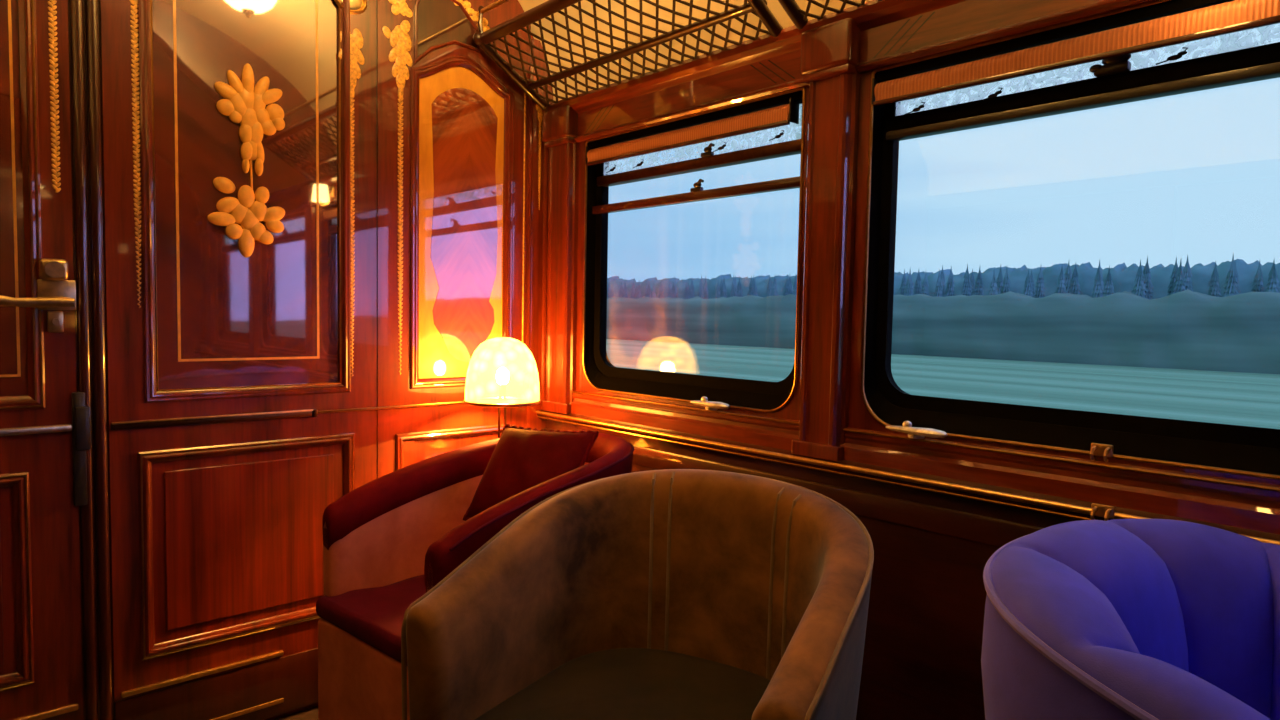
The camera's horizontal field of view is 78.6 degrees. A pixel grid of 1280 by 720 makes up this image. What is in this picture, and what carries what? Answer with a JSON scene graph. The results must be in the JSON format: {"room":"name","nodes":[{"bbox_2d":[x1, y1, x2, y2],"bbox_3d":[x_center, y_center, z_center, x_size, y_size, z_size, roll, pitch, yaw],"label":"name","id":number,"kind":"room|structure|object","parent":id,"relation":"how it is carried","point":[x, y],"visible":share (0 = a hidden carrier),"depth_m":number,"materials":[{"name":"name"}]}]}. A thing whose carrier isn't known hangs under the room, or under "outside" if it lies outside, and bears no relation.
{"room":"train carriage","nodes":[
{"label":"train carriage","id":0,"kind":"room"},
{"bbox_2d":[273,706,317,719],"bbox_3d":[0.311,1.244,0.238,2.920,0.060,5.200,-2,4,-42],"label":"floor","id":1,"kind":"structure","parent":0,"point":[311,713],"depth_m":2.35,"materials":[{"name":"carpet"}]},
{"bbox_2d":[316,431,633,719],"bbox_3d":[-0.376,0.665,2.138,0.540,0.859,0.813,4,4,42],"label":"chair","id":2,"kind":"object","parent":1,"relation":"on","point":[388,541],"visible":0.38,"depth_m":2.00,"materials":[{"name":"fabric"}]},
{"bbox_2d":[316,575,425,666],"bbox_3d":[-0.398,0.626,2.110,0.486,0.075,0.744,4,4,42],"label":"seat cushion","id":3,"kind":"object","parent":2,"relation":"on","point":[367,613],"depth_m":1.93,"materials":[{"name":"red fabric"}]},
{"bbox_2d":[463,424,598,520],"bbox_3d":[-0.307,0.325,2.192,0.331,0.264,0.200,3,4,32],"label":"cushion","id":4,"kind":"object","parent":2,"relation":"on","point":[522,459],"visible":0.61,"depth_m":2.16,"materials":[{"name":"fabric"}]},
{"bbox_2d":[401,469,873,719],"bbox_3d":[0.052,0.703,1.590,0.791,0.860,0.681,3,4,30],"label":"tub chair","id":5,"kind":"object","parent":1,"relation":"on","point":[665,594],"visible":1,"depth_m":1.68,"materials":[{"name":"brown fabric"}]},
{"bbox_2d":[475,648,770,719],"bbox_3d":[0.028,0.748,1.553,0.576,0.153,0.558,3,4,30],"label":"seat cushion","id":6,"kind":"object","parent":5,"relation":"on","point":[559,683],"depth_m":1.61,"materials":[{"name":"brown leather"}]},
{"bbox_2d":[981,519,1279,719],"bbox_3d":[0.797,0.721,0.974,0.768,0.921,0.656,-1,4,-36],"label":"barrel chair","id":7,"kind":"object","parent":1,"relation":"on","point":[1115,619],"visible":1,"depth_m":1.05,"materials":[{"name":"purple fabric"}]},
{"bbox_3d":[-0.498,0.703,2.619,0.280,0.725,0.240,-2,4,-42],"label":"table","id":8,"kind":"object","parent":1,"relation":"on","visible":0},
{"bbox_2d":[464,337,540,437],"bbox_3d":[-0.449,0.135,2.551,0.248,0.418,0.248,-2,4,-42],"label":"table lamp","id":9,"kind":"object","parent":8,"relation":"on","point":[502,371],"visible":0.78,"depth_m":2.46,"materials":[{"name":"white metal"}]},
{"bbox_2d":[67,0,553,719],"bbox_3d":[-1.364,-0.298,2.011,2.900,2.760,0.124,-2,4,-42],"label":"wall","id":10,"kind":"structure","parent":0,"point":[233,398],"depth_m":2.26,"materials":[{"name":"brown wood"}]},
{"bbox_2d":[0,0,91,719],"bbox_3d":[-1.677,-0.015,1.679,0.816,2.180,0.056,-2,4,-42],"label":"door","id":11,"kind":"structure","parent":10,"relation":"in","point":[46,430],"depth_m":1.89,"materials":[{"name":"brown wood"}]},
{"bbox_2d":[207,63,284,257],"bbox_3d":[-1.100,-0.557,2.188,0.205,0.538,0.027,-2,4,-42],"label":"flower ornament","id":12,"kind":"object","parent":10,"relation":"attached to","point":[244,103],"visible":1,"depth_m":2.19,"materials":[{"name":"gold metal"}]},
{"bbox_2d":[518,0,870,100],"bbox_3d":[0.344,-1.156,0.101,2.820,0.830,5.110,-2,4,-42],"label":"luggage rack","id":13,"kind":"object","parent":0,"point":[774,6],"depth_m":2.48,"materials":[{"name":"metal"}]},
{"bbox_3d":[1.369,0.183,1.112,0.088,2.000,4.980,-2,4,-42],"label":"wall","id":14,"kind":"structure","parent":0,"visible":0},
{"bbox_2d":[542,105,578,414],"bbox_3d":[-0.290,-0.349,2.792,0.058,1.077,0.156,-2,4,-42],"label":"trim","id":15,"kind":"structure","parent":14,"relation":"attached to","point":[560,124],"depth_m":2.77,"materials":[{"name":"brown wood"}]},
{"bbox_2d":[473,0,782,109],"bbox_3d":[-0.082,-1.008,2.334,0.331,0.308,1.075,-2,4,-42],"label":"luggage rack","id":16,"kind":"object","parent":14,"relation":"attached to","point":[759,8],"visible":0.88,"depth_m":2.37,"materials":[{"name":"gold metal"}]},
{"bbox_2d":[576,86,808,420],"bbox_3d":[0.140,-0.306,2.415,0.080,0.915,1.000,-2,4,-42],"label":"window","id":17,"kind":"structure","parent":14,"relation":"in","point":[595,373],"depth_m":2.44,"materials":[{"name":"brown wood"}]},
{"bbox_2d":[586,98,798,165],"bbox_3d":[0.120,-0.681,2.396,0.048,0.068,0.869,-2,4,-42],"label":"roller blind","id":18,"kind":"object","parent":17,"relation":"attached to","point":[782,115],"visible":1,"depth_m":2.30,"materials":[{"name":"fabric"}]},
{"bbox_2d":[690,396,729,410],"bbox_3d":[0.208,0.126,2.269,0.052,0.039,0.148,-2,4,-42],"label":"lever","id":19,"kind":"object","parent":14,"relation":"attached to","point":[709,405],"visible":1,"depth_m":2.25,"materials":[{"name":"silver metal"}]},
{"bbox_2d":[544,419,1079,719],"bbox_3d":[1.315,0.705,1.101,0.032,0.718,4.980,-2,4,-42],"label":"wall panel","id":20,"kind":"object","parent":14,"relation":"attached to","point":[924,635],"depth_m":1.82,"materials":[{"name":"brown wood"}]},
{"bbox_2d":[778,0,864,29],"bbox_3d":[0.684,-0.947,1.493,0.331,0.308,1.115,-2,4,-42],"label":"luggage rack","id":21,"kind":"object","parent":14,"relation":"attached to","point":[797,16],"visible":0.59,"depth_m":1.93,"materials":[{"name":"gold metal"}]},
{"bbox_2d":[792,18,860,461],"bbox_3d":[0.463,-0.289,1.966,0.058,1.077,0.148,-2,4,-42],"label":"trim","id":22,"kind":"structure","parent":14,"relation":"attached to","point":[830,53],"depth_m":1.95,"materials":[{"name":"brown wood"}]},
{"bbox_2d":[542,0,1153,142],"bbox_3d":[1.331,-0.712,1.012,0.060,0.154,4.980,-2,4,-42],"label":"trim","id":23,"kind":"structure","parent":14,"relation":"attached to","point":[893,32],"depth_m":2.03,"materials":[{"name":"brown wood"}]},
{"bbox_2d":[536,409,1279,544],"bbox_3d":[1.306,0.330,1.065,0.052,0.034,4.980,-2,4,-42],"label":"trim","id":24,"kind":"structure","parent":14,"relation":"attached to","point":[1260,534],"depth_m":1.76,"materials":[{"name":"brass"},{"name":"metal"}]},
{"bbox_2d":[885,421,947,438],"bbox_3d":[0.638,0.161,1.797,0.052,0.039,0.148,-2,4,-42],"label":"lever","id":25,"kind":"object","parent":14,"relation":"attached to","point":[913,432],"visible":1,"depth_m":1.78,"materials":[{"name":"silver metal"}]},
{"bbox_2d":[571,391,1279,534],"bbox_3d":[1.318,0.273,1.072,0.022,0.079,4.980,-2,4,-42],"label":"trim","id":26,"kind":"structure","parent":14,"relation":"attached to","point":[1217,503],"depth_m":1.65,"materials":[{"name":"brown wood"}]},
{"bbox_2d":[848,0,1279,485],"bbox_3d":[0.887,-0.246,1.596,0.080,0.915,1.000,-2,4,-42],"label":"window","id":27,"kind":"structure","parent":14,"relation":"in","point":[876,402],"depth_m":1.65,"materials":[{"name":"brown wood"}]},
{"bbox_2d":[872,0,1279,106],"bbox_3d":[0.867,-0.622,1.577,0.048,0.068,0.869,-2,4,-42],"label":"roller blind","id":28,"kind":"object","parent":27,"relation":"attached to","point":[1234,16],"visible":1,"depth_m":1.53,"materials":[{"name":"fabric"}]},
{"bbox_2d":[1090,443,1113,461],"bbox_3d":[0.898,0.181,1.525,0.025,0.033,0.040,-2,4,-42],"label":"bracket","id":29,"kind":"object","parent":14,"relation":"attached to","point":[1105,450],"visible":1,"depth_m":1.53,"materials":[{"name":"gold metal"}]},
{"bbox_2d":[1090,503,1114,520],"bbox_3d":[0.874,0.292,1.481,0.025,0.033,0.040,-2,4,-42],"label":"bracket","id":30,"kind":"object","parent":14,"relation":"attached to","point":[1100,510],"visible":0.86,"depth_m":1.48,"materials":[{"name":"gold metal"}]},
{"label":"outside","id":31,"kind":"structure","parent":0,"visible":0},
{"bbox_2d":[606,339,1279,428],"bbox_3d":[-16.820,-4.793,92.707,420.000,6.000,680.000,-2,4,-42],"label":"field","id":32,"kind":"structure","parent":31,"point":[1231,398],"depth_m":51.26,"materials":[{"name":"green plant"}]},
{"bbox_2d":[619,281,622,296],"bbox_3d":[-3.470,-9.579,140.755,2.227,9.487,2.402,0,3,-19],"label":"conifer","id":33,"kind":"object","parent":32,"relation":"on","point":[621,287],"visible":0.22,"depth_m":140.34,"materials":[{"name":"green plant"}]},
{"bbox_2d":[622,283,627,297],"bbox_3d":[-2.649,-9.209,135.964,2.224,9.706,2.221,-2,5,-45],"label":"conifer","id":34,"kind":"object","parent":32,"relation":"on","point":[625,295],"visible":0.27,"depth_m":135.56,"materials":[{"name":"green plant"}]},
{"bbox_2d":[630,280,634,297],"bbox_3d":[-1.263,-9.966,142.688,2.431,9.718,2.276,4,4,44],"label":"conifer","id":35,"kind":"object","parent":32,"relation":"on","point":[632,293],"visible":0.3,"depth_m":142.27,"materials":[{"name":"green plant"}]},
{"bbox_2d":[636,283,641,298],"bbox_3d":[-0.311,-8.971,133.308,2.308,9.602,2.362,4,4,39],"label":"conifer","id":36,"kind":"object","parent":32,"relation":"on","point":[638,291],"visible":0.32,"depth_m":132.97,"materials":[{"name":"green plant"}]},
{"bbox_2d":[646,283,651,297],"bbox_3d":[1.493,-9.165,135.233,2.274,9.460,2.327,0,3,-20],"label":"conifer","id":37,"kind":"object","parent":32,"relation":"on","point":[648,294],"visible":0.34,"depth_m":134.96,"materials":[{"name":"green plant"}]},
{"bbox_2d":[651,283,655,297],"bbox_3d":[2.208,-8.552,130.593,2.291,9.159,2.145,1,3,-2],"label":"conifer","id":38,"kind":"object","parent":32,"relation":"on","point":[653,295],"visible":0.27,"depth_m":130.20,"materials":[{"name":"green plant"}]},
{"bbox_2d":[658,282,663,297],"bbox_3d":[3.626,-8.883,133.134,2.153,9.194,2.300,-2,4,-43],"label":"conifer","id":39,"kind":"object","parent":32,"relation":"on","point":[661,294],"visible":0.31,"depth_m":132.77,"materials":[{"name":"green plant"}]},
{"bbox_2d":[666,282,672,297],"bbox_3d":[4.775,-8.560,127.641,2.406,9.618,2.253,2,3,19],"label":"conifer","id":40,"kind":"object","parent":32,"relation":"on","point":[669,293],"visible":0.2,"depth_m":127.30,"materials":[{"name":"green plant"}]},
{"bbox_2d":[671,281,676,297],"bbox_3d":[5.611,-8.755,130.916,2.229,9.272,2.281,3,4,32],"label":"conifer","id":41,"kind":"object","parent":32,"relation":"on","point":[673,291],"visible":0.23,"depth_m":130.52,"materials":[{"name":"green plant"}]},
{"bbox_2d":[674,279,678,297],"bbox_3d":[6.074,-9.364,134.642,2.455,9.696,2.276,1,3,1],"label":"conifer","id":42,"kind":"object","parent":32,"relation":"on","point":[675,285],"visible":0.21,"depth_m":134.24,"materials":[{"name":"green plant"}]},
{"bbox_2d":[683,282,688,298],"bbox_3d":[7.254,-8.129,124.903,2.250,9.147,2.199,2,3,16],"label":"conifer","id":43,"kind":"object","parent":32,"relation":"on","point":[685,296],"visible":0.25,"depth_m":124.48,"materials":[{"name":"green plant"}]},
{"bbox_2d":[687,281,691,298],"bbox_3d":[7.840,-8.535,128.528,2.151,9.163,2.320,1,3,-6],"label":"conifer","id":44,"kind":"object","parent":32,"relation":"on","point":[688,287],"visible":0.21,"depth_m":128.09,"materials":[{"name":"green plant"}]},
{"bbox_2d":[690,280,694,297],"bbox_3d":[8.692,-9.206,131.739,2.352,9.785,2.407,0,4,-24],"label":"conifer","id":45,"kind":"object","parent":32,"relation":"on","point":[692,291],"visible":0.29,"depth_m":131.45,"materials":[{"name":"green plant"}]},
{"bbox_2d":[698,275,703,298],"bbox_3d":[9.477,-8.404,122.610,2.300,10.048,2.302,-1,4,-35],"label":"conifer","id":46,"kind":"object","parent":32,"relation":"on","point":[700,291],"visible":0.31,"depth_m":122.18,"materials":[{"name":"green plant"}]},
{"bbox_2d":[703,281,707,298],"bbox_3d":[10.443,-8.335,125.716,2.098,9.168,2.100,0,3,-19],"label":"conifer","id":47,"kind":"object","parent":32,"relation":"on","point":[705,295],"visible":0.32,"depth_m":125.40,"materials":[{"name":"green plant"}]},
{"bbox_2d":[715,280,720,297],"bbox_3d":[11.829,-7.901,119.906,2.318,9.424,2.265,1,3,4],"label":"conifer","id":48,"kind":"object","parent":32,"relation":"on","point":[717,294],"visible":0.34,"depth_m":119.48,"materials":[{"name":"green plant"}]},
{"bbox_2d":[721,279,727,297],"bbox_3d":[13.157,-8.417,122.751,2.243,9.789,2.240,2,3,12],"label":"conifer","id":49,"kind":"object","parent":32,"relation":"on","point":[723,294],"visible":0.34,"depth_m":122.36,"materials":[{"name":"green plant"}]},
{"bbox_2d":[730,277,736,296],"bbox_3d":[14.020,-8.001,117.535,2.348,9.999,2.532,4,5,45],"label":"conifer","id":50,"kind":"object","parent":32,"relation":"on","point":[733,291],"visible":0.32,"depth_m":117.06,"materials":[{"name":"green plant"}]},
{"bbox_2d":[736,276,742,296],"bbox_3d":[15.260,-8.176,120.451,2.318,9.645,2.372,1,3,6],"label":"conifer","id":51,"kind":"object","parent":32,"relation":"on","point":[739,289],"visible":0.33,"depth_m":120.04,"materials":[{"name":"green plant"}]},
{"bbox_2d":[747,276,751,294],"bbox_3d":[17.340,-8.503,122.381,2.437,9.744,2.282,0,3,-23],"label":"conifer","id":52,"kind":"object","parent":32,"relation":"on","point":[750,286],"visible":0.17,"depth_m":122.03,"materials":[{"name":"green plant"}]},
{"bbox_2d":[750,276,756,295],"bbox_3d":[16.556,-7.706,114.792,2.241,9.792,2.243,1,3,-9],"label":"conifer","id":53,"kind":"object","parent":32,"relation":"on","point":[753,288],"visible":0.28,"depth_m":114.37,"materials":[{"name":"green plant"}]},
{"bbox_2d":[767,278,771,295],"bbox_3d":[19.303,-7.808,115.790,2.250,9.584,2.427,2,3,13],"label":"conifer","id":54,"kind":"object","parent":32,"relation":"on","point":[769,291],"visible":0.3,"depth_m":115.50,"materials":[{"name":"green plant"}]},
{"bbox_2d":[770,278,777,295],"bbox_3d":[19.168,-7.484,111.876,2.445,9.774,2.289,-2,4,-41],"label":"conifer","id":55,"kind":"object","parent":32,"relation":"on","point":[774,286],"visible":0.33,"depth_m":111.48,"materials":[{"name":"green plant"}]},
{"bbox_2d":[783,277,789,295],"bbox_3d":[21.292,-7.701,113.773,2.417,9.664,2.263,0,3,-20],"label":"conifer","id":56,"kind":"object","parent":32,"relation":"on","point":[786,291],"visible":0.28,"depth_m":113.37,"materials":[{"name":"green plant"}]},
{"bbox_2d":[788,276,792,293],"bbox_3d":[22.300,-8.145,116.848,2.462,9.842,2.305,-1,4,-37],"label":"conifer","id":57,"kind":"object","parent":32,"relation":"on","point":[789,280],"visible":0.22,"depth_m":116.49,"materials":[{"name":"green plant"}]},
{"bbox_2d":[792,277,796,294],"bbox_3d":[21.707,-7.282,109.259,2.229,9.738,2.231,-1,4,-28],"label":"conifer","id":58,"kind":"object","parent":32,"relation":"on","point":[794,290],"visible":0.2,"depth_m":108.92,"materials":[{"name":"green plant"}]},
{"bbox_2d":[899,269,906,294],"bbox_3d":[33.733,-6.817,100.088,2.264,9.894,2.267,1,3,-3],"label":"conifer","id":59,"kind":"object","parent":32,"relation":"on","point":[904,280],"visible":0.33,"depth_m":99.81,"materials":[{"name":"green plant"}]},
{"bbox_2d":[904,269,913,295],"bbox_3d":[33.181,-6.541,96.656,2.313,10.105,2.315,-2,4,-41],"label":"conifer","id":60,"kind":"object","parent":32,"relation":"on","point":[908,291],"visible":0.33,"depth_m":96.24,"materials":[{"name":"green plant"}]},
{"bbox_2d":[914,271,921,294],"bbox_3d":[36.167,-7.106,101.732,2.335,9.970,2.494,0,3,-10],"label":"conifer","id":61,"kind":"object","parent":32,"relation":"on","point":[917,287],"visible":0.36,"depth_m":101.35,"materials":[{"name":"green plant"}]},
{"bbox_2d":[921,273,929,295],"bbox_3d":[35.724,-6.553,98.120,2.319,9.647,2.373,1,3,-8],"label":"conifer","id":62,"kind":"object","parent":32,"relation":"on","point":[925,290],"visible":0.27,"depth_m":97.69,"materials":[{"name":"green plant"}]},
{"bbox_2d":[933,269,942,296],"bbox_3d":[35.766,-6.135,93.637,2.394,9.732,2.339,4,4,42],"label":"conifer","id":63,"kind":"object","parent":32,"relation":"on","point":[938,293],"visible":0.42,"depth_m":93.37,"materials":[{"name":"green plant"}]},
{"bbox_2d":[606,290,1279,373],"bbox_3d":[41.485,-3.353,78.195,8.307,7.100,400.000,-2,4,-42],"label":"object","id":64,"kind":"object","parent":32,"relation":"on","point":[1187,329],"visible":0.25,"depth_m":76.08,"materials":[{"name":"green plant"}]},
{"bbox_2d":[940,266,945,296],"bbox_3d":[38.214,-7.066,99.170,2.573,10.284,2.408,2,3,12],"label":"conifer","id":65,"kind":"object","parent":32,"relation":"on","point":[943,281],"visible":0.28,"depth_m":98.79,"materials":[{"name":"green plant"}]},
{"bbox_2d":[607,259,1279,298],"bbox_3d":[32.278,-8.053,116.881,9.686,11.809,250.000,-2,4,-42],"label":"forest","id":66,"kind":"object","parent":32,"relation":"on","point":[1123,277],"visible":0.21,"depth_m":93.53,"materials":[{"name":"green plant"}]},
{"bbox_2d":[944,266,954,296],"bbox_3d":[37.872,-6.581,95.436,2.430,10.110,2.487,-1,4,-37],"label":"conifer","id":67,"kind":"object","parent":32,"relation":"on","point":[949,290],"visible":0.36,"depth_m":95.14,"materials":[{"name":"green plant"}]},
{"bbox_2d":[961,263,971,295],"bbox_3d":[38.009,-6.217,91.250,2.349,10.263,2.351,1,3,6],"label":"conifer","id":68,"kind":"object","parent":32,"relation":"on","point":[966,289],"visible":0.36,"depth_m":90.81,"materials":[{"name":"green plant"}]},
{"bbox_2d":[970,268,974,295],"bbox_3d":[40.943,-6.562,96.579,2.314,9.628,2.368,3,4,28],"label":"conifer","id":69,"kind":"object","parent":32,"relation":"on","point":[972,279],"visible":0.23,"depth_m":96.15,"materials":[{"name":"green plant"}]},
{"bbox_2d":[973,268,983,294],"bbox_3d":[40.195,-6.364,92.940,2.360,10.052,2.545,4,4,38],"label":"conifer","id":70,"kind":"object","parent":32,"relation":"on","point":[978,290],"visible":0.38,"depth_m":92.46,"materials":[{"name":"green plant"}]},
{"bbox_2d":[988,272,997,294],"bbox_3d":[40.118,-5.697,88.846,2.242,9.549,2.418,2,3,20],"label":"conifer","id":71,"kind":"object","parent":32,"relation":"on","point":[993,286],"visible":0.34,"depth_m":88.58,"materials":[{"name":"green plant"}]},
{"bbox_2d":[996,266,1002,293],"bbox_3d":[43.016,-6.558,93.848,2.469,10.038,2.413,0,3,-17],"label":"conifer","id":72,"kind":"object","parent":32,"relation":"on","point":[999,280],"visible":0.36,"depth_m":93.45,"materials":[{"name":"green plant"}]},
{"bbox_2d":[1000,268,1010,293],"bbox_3d":[42.418,-6.129,90.558,2.439,9.918,2.384,1,3,-7],"label":"conifer","id":73,"kind":"object","parent":32,"relation":"on","point":[1005,288],"visible":0.3,"depth_m":90.21,"materials":[{"name":"green plant"}]},
{"bbox_2d":[1022,269,1033,296],"bbox_3d":[42.566,-5.470,86.062,2.177,9.504,2.175,0,3,-15],"label":"conifer","id":74,"kind":"object","parent":32,"relation":"on","point":[1027,290],"visible":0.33,"depth_m":85.72,"materials":[{"name":"green plant"}]},
{"bbox_2d":[1030,270,1035,297],"bbox_3d":[45.525,-6.078,91.199,2.363,9.445,2.212,1,3,7],"label":"conifer","id":75,"kind":"object","parent":32,"relation":"on","point":[1031,275],"visible":0.18,"depth_m":90.85,"materials":[{"name":"green plant"}]},
{"bbox_2d":[1034,267,1045,297],"bbox_3d":[44.924,-5.943,88.021,2.381,9.906,2.436,0,3,-17],"label":"conifer","id":76,"kind":"object","parent":32,"relation":"on","point":[1040,291],"visible":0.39,"depth_m":87.56,"materials":[{"name":"green plant"}]},
{"bbox_2d":[1055,267,1066,292],"bbox_3d":[44.913,-5.431,83.516,2.454,9.809,2.297,0,3,-12],"label":"conifer","id":77,"kind":"object","parent":32,"relation":"on","point":[1060,287],"visible":0.29,"depth_m":83.19,"materials":[{"name":"green plant"}]},
{"bbox_2d":[1064,262,1071,292],"bbox_3d":[48.301,-6.295,88.223,2.428,10.340,2.618,0,3,-21],"label":"conifer","id":78,"kind":"object","parent":32,"relation":"on","point":[1068,272],"visible":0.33,"depth_m":87.86,"materials":[{"name":"green plant"}]},
{"bbox_2d":[1069,264,1080,293],"bbox_3d":[47.307,-5.801,85.175,2.353,10.049,2.514,1,3,5],"label":"conifer","id":79,"kind":"object","parent":32,"relation":"on","point":[1074,289],"visible":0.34,"depth_m":84.81,"materials":[{"name":"green plant"}]},
{"bbox_2d":[1091,268,1103,297],"bbox_3d":[47.304,-5.138,81.114,2.243,9.551,2.419,0,4,-25],"label":"conifer","id":80,"kind":"object","parent":32,"relation":"on","point":[1097,290],"visible":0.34,"depth_m":80.73,"materials":[{"name":"green plant"}]},
{"bbox_2d":[1093,261,1103,291],"bbox_3d":[50.403,-6.072,86.142,2.449,10.188,2.506,0,3,-17],"label":"conifer","id":81,"kind":"object","parent":32,"relation":"on","point":[1099,266],"visible":0.08,"depth_m":85.72,"materials":[{"name":"green plant"}]},
{"bbox_2d":[1103,265,1114,296],"bbox_3d":[49.567,-5.362,82.789,2.173,9.494,2.175,-1,4,-34],"label":"conifer","id":82,"kind":"object","parent":32,"relation":"on","point":[1108,283],"visible":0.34,"depth_m":82.48,"materials":[{"name":"green plant"}]},
{"bbox_2d":[1132,260,1146,297],"bbox_3d":[50.001,-5.167,78.289,2.542,10.040,2.357,4,4,39],"label":"conifer","id":83,"kind":"object","parent":32,"relation":"on","point":[1139,288],"visible":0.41,"depth_m":77.92,"materials":[{"name":"green plant"}]},
{"bbox_2d":[1143,256,1153,299],"bbox_3d":[51.815,-5.573,80.137,2.586,10.337,2.421,0,4,-24],"label":"conifer","id":84,"kind":"object","parent":32,"relation":"on","point":[1148,285],"visible":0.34,"depth_m":79.73,"materials":[{"name":"green plant"}]},
{"bbox_2d":[1167,255,1177,295],"bbox_3d":[55.119,-5.680,80.705,2.553,10.207,2.390,3,4,33],"label":"conifer","id":85,"kind":"object","parent":32,"relation":"on","point":[1175,269],"visible":0.27,"depth_m":80.39,"materials":[{"name":"green plant"}]},
{"bbox_2d":[1172,261,1185,293],"bbox_3d":[52.147,-4.947,75.567,2.462,10.010,2.406,2,3,19],"label":"conifer","id":86,"kind":"object","parent":32,"relation":"on","point":[1179,284],"visible":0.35,"depth_m":75.28,"materials":[{"name":"green plant"}]},
{"bbox_2d":[1183,256,1192,290],"bbox_3d":[54.155,-5.379,77.658,2.480,10.320,2.538,2,3,11],"label":"conifer","id":87,"kind":"object","parent":32,"relation":"on","point":[1187,272],"visible":0.26,"depth_m":77.18,"materials":[{"name":"green plant"}]},
{"bbox_2d":[1207,262,1221,296],"bbox_3d":[57.264,-5.216,78.216,2.366,9.620,2.312,0,4,-26],"label":"conifer","id":88,"kind":"object","parent":32,"relation":"on","point":[1214,289],"visible":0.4,"depth_m":77.84,"materials":[{"name":"green plant"}]},
{"bbox_2d":[1222,254,1238,296],"bbox_3d":[54.880,-4.888,72.780,2.356,10.295,2.358,0,3,-19],"label":"conifer","id":89,"kind":"object","parent":32,"relation":"on","point":[1230,286],"visible":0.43,"depth_m":72.36,"materials":[{"name":"green plant"}]},
{"bbox_2d":[1251,261,1264,291],"bbox_3d":[59.603,-5.008,75.636,2.357,9.582,2.303,0,3,-17],"label":"conifer","id":90,"kind":"object","parent":32,"relation":"on","point":[1258,285],"visible":0.24,"depth_m":75.28,"materials":[{"name":"green plant"}]},
{"bbox_2d":[1265,261,1279,290],"bbox_3d":[58.723,-4.714,72.773,2.213,9.671,2.216,3,4,25],"label":"conifer","id":91,"kind":"object","parent":32,"relation":"on","point":[1273,261],"visible":0.02,"depth_m":72.58,"materials":[{"name":"green plant"}]},
{"bbox_2d":[1266,261,1279,292],"bbox_3d":[56.899,-4.321,70.607,2.218,9.448,2.392,0,3,-16],"label":"conifer","id":92,"kind":"object","parent":32,"relation":"on","point":[1273,286],"visible":0.22,"depth_m":70.22,"materials":[{"name":"green plant"}]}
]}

